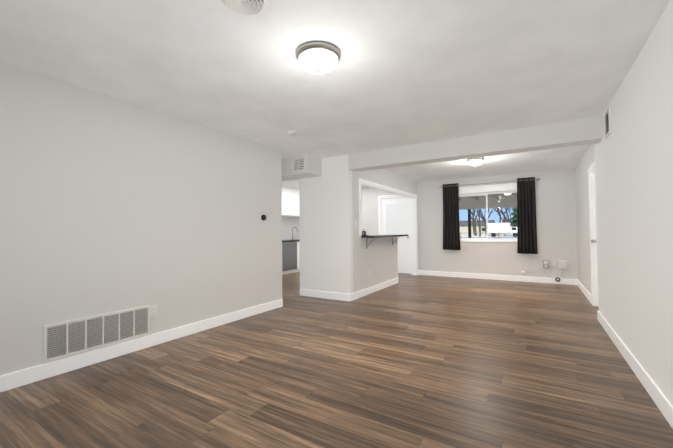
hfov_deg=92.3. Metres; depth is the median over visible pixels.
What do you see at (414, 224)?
trim
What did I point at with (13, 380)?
baseboard
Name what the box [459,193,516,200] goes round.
porch roof
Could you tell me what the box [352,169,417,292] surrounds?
wall
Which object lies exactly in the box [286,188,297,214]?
upper cabinet
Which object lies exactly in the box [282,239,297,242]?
countertop
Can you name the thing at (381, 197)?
door frame
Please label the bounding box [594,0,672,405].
wall
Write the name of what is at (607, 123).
air vent
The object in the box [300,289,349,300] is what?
baseboard
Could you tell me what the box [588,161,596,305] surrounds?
door frame
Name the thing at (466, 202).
beam
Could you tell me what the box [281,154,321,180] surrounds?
wall
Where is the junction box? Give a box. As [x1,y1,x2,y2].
[558,260,566,268]
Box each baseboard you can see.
[0,299,282,392]
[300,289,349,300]
[350,270,418,300]
[419,270,576,284]
[577,279,591,303]
[597,310,672,428]
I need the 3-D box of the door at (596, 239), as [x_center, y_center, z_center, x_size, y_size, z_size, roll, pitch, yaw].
[3.717,0.221,4.539,0.040,1.998,0.780,-1,-1,32]
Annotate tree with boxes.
[467,209,478,235]
[471,209,480,235]
[475,209,488,235]
[493,208,508,235]
[494,208,510,222]
[509,208,516,226]
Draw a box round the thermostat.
[260,214,265,221]
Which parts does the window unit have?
sill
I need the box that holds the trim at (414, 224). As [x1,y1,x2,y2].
[359,178,417,274]
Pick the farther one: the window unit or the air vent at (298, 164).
the window unit
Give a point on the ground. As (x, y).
(472, 235)
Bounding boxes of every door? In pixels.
[382,197,410,273]
[593,172,598,306]
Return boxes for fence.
[460,232,516,238]
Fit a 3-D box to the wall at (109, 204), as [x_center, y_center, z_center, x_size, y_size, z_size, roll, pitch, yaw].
[-2.146,0.029,3.072,0.120,2.440,4.730,-1,-1,32]
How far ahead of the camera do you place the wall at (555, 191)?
7.45 m
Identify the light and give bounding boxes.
[296,41,340,73]
[467,157,484,165]
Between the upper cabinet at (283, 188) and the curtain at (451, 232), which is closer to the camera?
the curtain at (451, 232)
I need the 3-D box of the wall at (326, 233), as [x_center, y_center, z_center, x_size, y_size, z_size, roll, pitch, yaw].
[-1.350,0.096,6.404,3.740,2.440,0.120,-1,-1,32]
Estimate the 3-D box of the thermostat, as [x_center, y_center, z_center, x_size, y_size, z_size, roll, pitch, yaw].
[-1.057,-0.094,4.700,0.032,0.116,0.116,-1,-1,32]
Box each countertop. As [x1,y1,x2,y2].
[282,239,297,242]
[361,234,407,237]
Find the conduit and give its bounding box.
[521,254,562,277]
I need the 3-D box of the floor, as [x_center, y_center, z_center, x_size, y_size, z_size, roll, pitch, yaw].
[-0.400,1.321,4.694,7.345,0.100,9.360,-1,-1,32]
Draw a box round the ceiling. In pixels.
[0,0,669,189]
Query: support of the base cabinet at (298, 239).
on the floor
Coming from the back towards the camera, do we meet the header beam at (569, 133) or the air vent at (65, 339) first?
the header beam at (569, 133)
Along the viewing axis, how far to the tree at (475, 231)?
81.56 m
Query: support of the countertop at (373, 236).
on the wall at (384, 177)
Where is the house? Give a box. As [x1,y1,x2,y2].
[459,220,494,233]
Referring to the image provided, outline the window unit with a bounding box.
[459,183,516,241]
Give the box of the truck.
[488,223,516,236]
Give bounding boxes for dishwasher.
[282,242,296,270]
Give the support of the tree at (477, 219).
on the ground
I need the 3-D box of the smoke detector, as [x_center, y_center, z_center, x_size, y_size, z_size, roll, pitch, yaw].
[-0.567,-1.162,4.135,0.128,0.035,0.128,-1,-1,32]
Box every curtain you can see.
[443,183,460,249]
[517,177,537,253]
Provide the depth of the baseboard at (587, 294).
5.64 m
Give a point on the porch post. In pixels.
(469, 221)
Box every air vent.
[43,305,149,363]
[293,156,304,171]
[604,107,610,138]
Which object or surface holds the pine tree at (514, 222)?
on the ground
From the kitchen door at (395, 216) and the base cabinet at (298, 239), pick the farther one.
the base cabinet at (298, 239)
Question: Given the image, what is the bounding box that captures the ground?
[461,234,516,238]
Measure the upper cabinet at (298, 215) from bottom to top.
0.800 m
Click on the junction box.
(562, 264)
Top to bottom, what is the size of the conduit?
0.535 m
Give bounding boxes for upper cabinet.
[282,187,285,214]
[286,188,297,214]
[290,191,299,216]
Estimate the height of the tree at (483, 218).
10.921 m
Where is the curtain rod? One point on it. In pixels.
(536, 179)
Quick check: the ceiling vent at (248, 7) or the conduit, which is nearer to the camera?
the ceiling vent at (248, 7)
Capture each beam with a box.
[348,116,602,171]
[459,194,516,209]
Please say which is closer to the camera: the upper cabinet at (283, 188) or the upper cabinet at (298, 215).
the upper cabinet at (283, 188)
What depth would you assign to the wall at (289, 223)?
9.88 m
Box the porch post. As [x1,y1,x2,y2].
[468,209,470,237]
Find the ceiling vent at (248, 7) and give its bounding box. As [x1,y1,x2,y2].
[221,0,267,14]
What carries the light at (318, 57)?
attached to the ceiling
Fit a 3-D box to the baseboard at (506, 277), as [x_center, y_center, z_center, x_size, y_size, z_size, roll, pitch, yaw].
[3.585,1.240,7.590,3.351,0.120,0.014,-1,-1,32]
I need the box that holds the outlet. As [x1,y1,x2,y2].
[150,305,156,316]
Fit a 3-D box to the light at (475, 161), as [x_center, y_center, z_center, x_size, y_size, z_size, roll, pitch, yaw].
[2.511,-1.105,5.832,0.304,0.128,0.304,-1,-1,32]
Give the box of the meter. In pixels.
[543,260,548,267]
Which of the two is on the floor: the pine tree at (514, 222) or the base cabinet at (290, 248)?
the base cabinet at (290, 248)
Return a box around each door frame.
[378,195,411,273]
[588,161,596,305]
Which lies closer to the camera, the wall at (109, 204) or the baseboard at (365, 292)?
the wall at (109, 204)
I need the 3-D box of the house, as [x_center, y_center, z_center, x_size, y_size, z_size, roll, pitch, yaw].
[48.326,1.127,114.507,13.800,4.800,10.800,-1,-1,32]
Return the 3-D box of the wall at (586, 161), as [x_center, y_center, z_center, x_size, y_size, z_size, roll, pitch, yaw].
[4.280,0.027,5.452,0.120,2.440,3.200,-1,-1,32]
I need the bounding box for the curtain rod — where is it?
[439,178,539,187]
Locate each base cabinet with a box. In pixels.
[282,243,297,274]
[298,239,299,270]
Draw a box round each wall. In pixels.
[0,63,281,375]
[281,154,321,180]
[282,155,352,293]
[282,216,299,239]
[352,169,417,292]
[361,168,577,278]
[575,144,594,298]
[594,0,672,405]
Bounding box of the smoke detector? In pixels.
[287,130,296,135]
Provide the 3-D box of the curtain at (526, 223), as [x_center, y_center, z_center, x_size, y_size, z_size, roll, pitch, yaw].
[4.197,-0.185,7.136,0.385,1.680,0.093,-1,-1,32]
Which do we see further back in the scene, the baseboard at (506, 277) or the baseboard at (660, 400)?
the baseboard at (506, 277)
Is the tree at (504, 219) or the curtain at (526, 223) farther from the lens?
the tree at (504, 219)
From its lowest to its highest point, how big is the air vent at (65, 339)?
0.300 m
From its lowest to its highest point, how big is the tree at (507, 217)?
14.277 m
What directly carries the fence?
on the ground
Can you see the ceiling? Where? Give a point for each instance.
(406, 73)
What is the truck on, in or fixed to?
on the ground
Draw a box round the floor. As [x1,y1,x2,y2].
[0,272,672,447]
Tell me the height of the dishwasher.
0.769 m

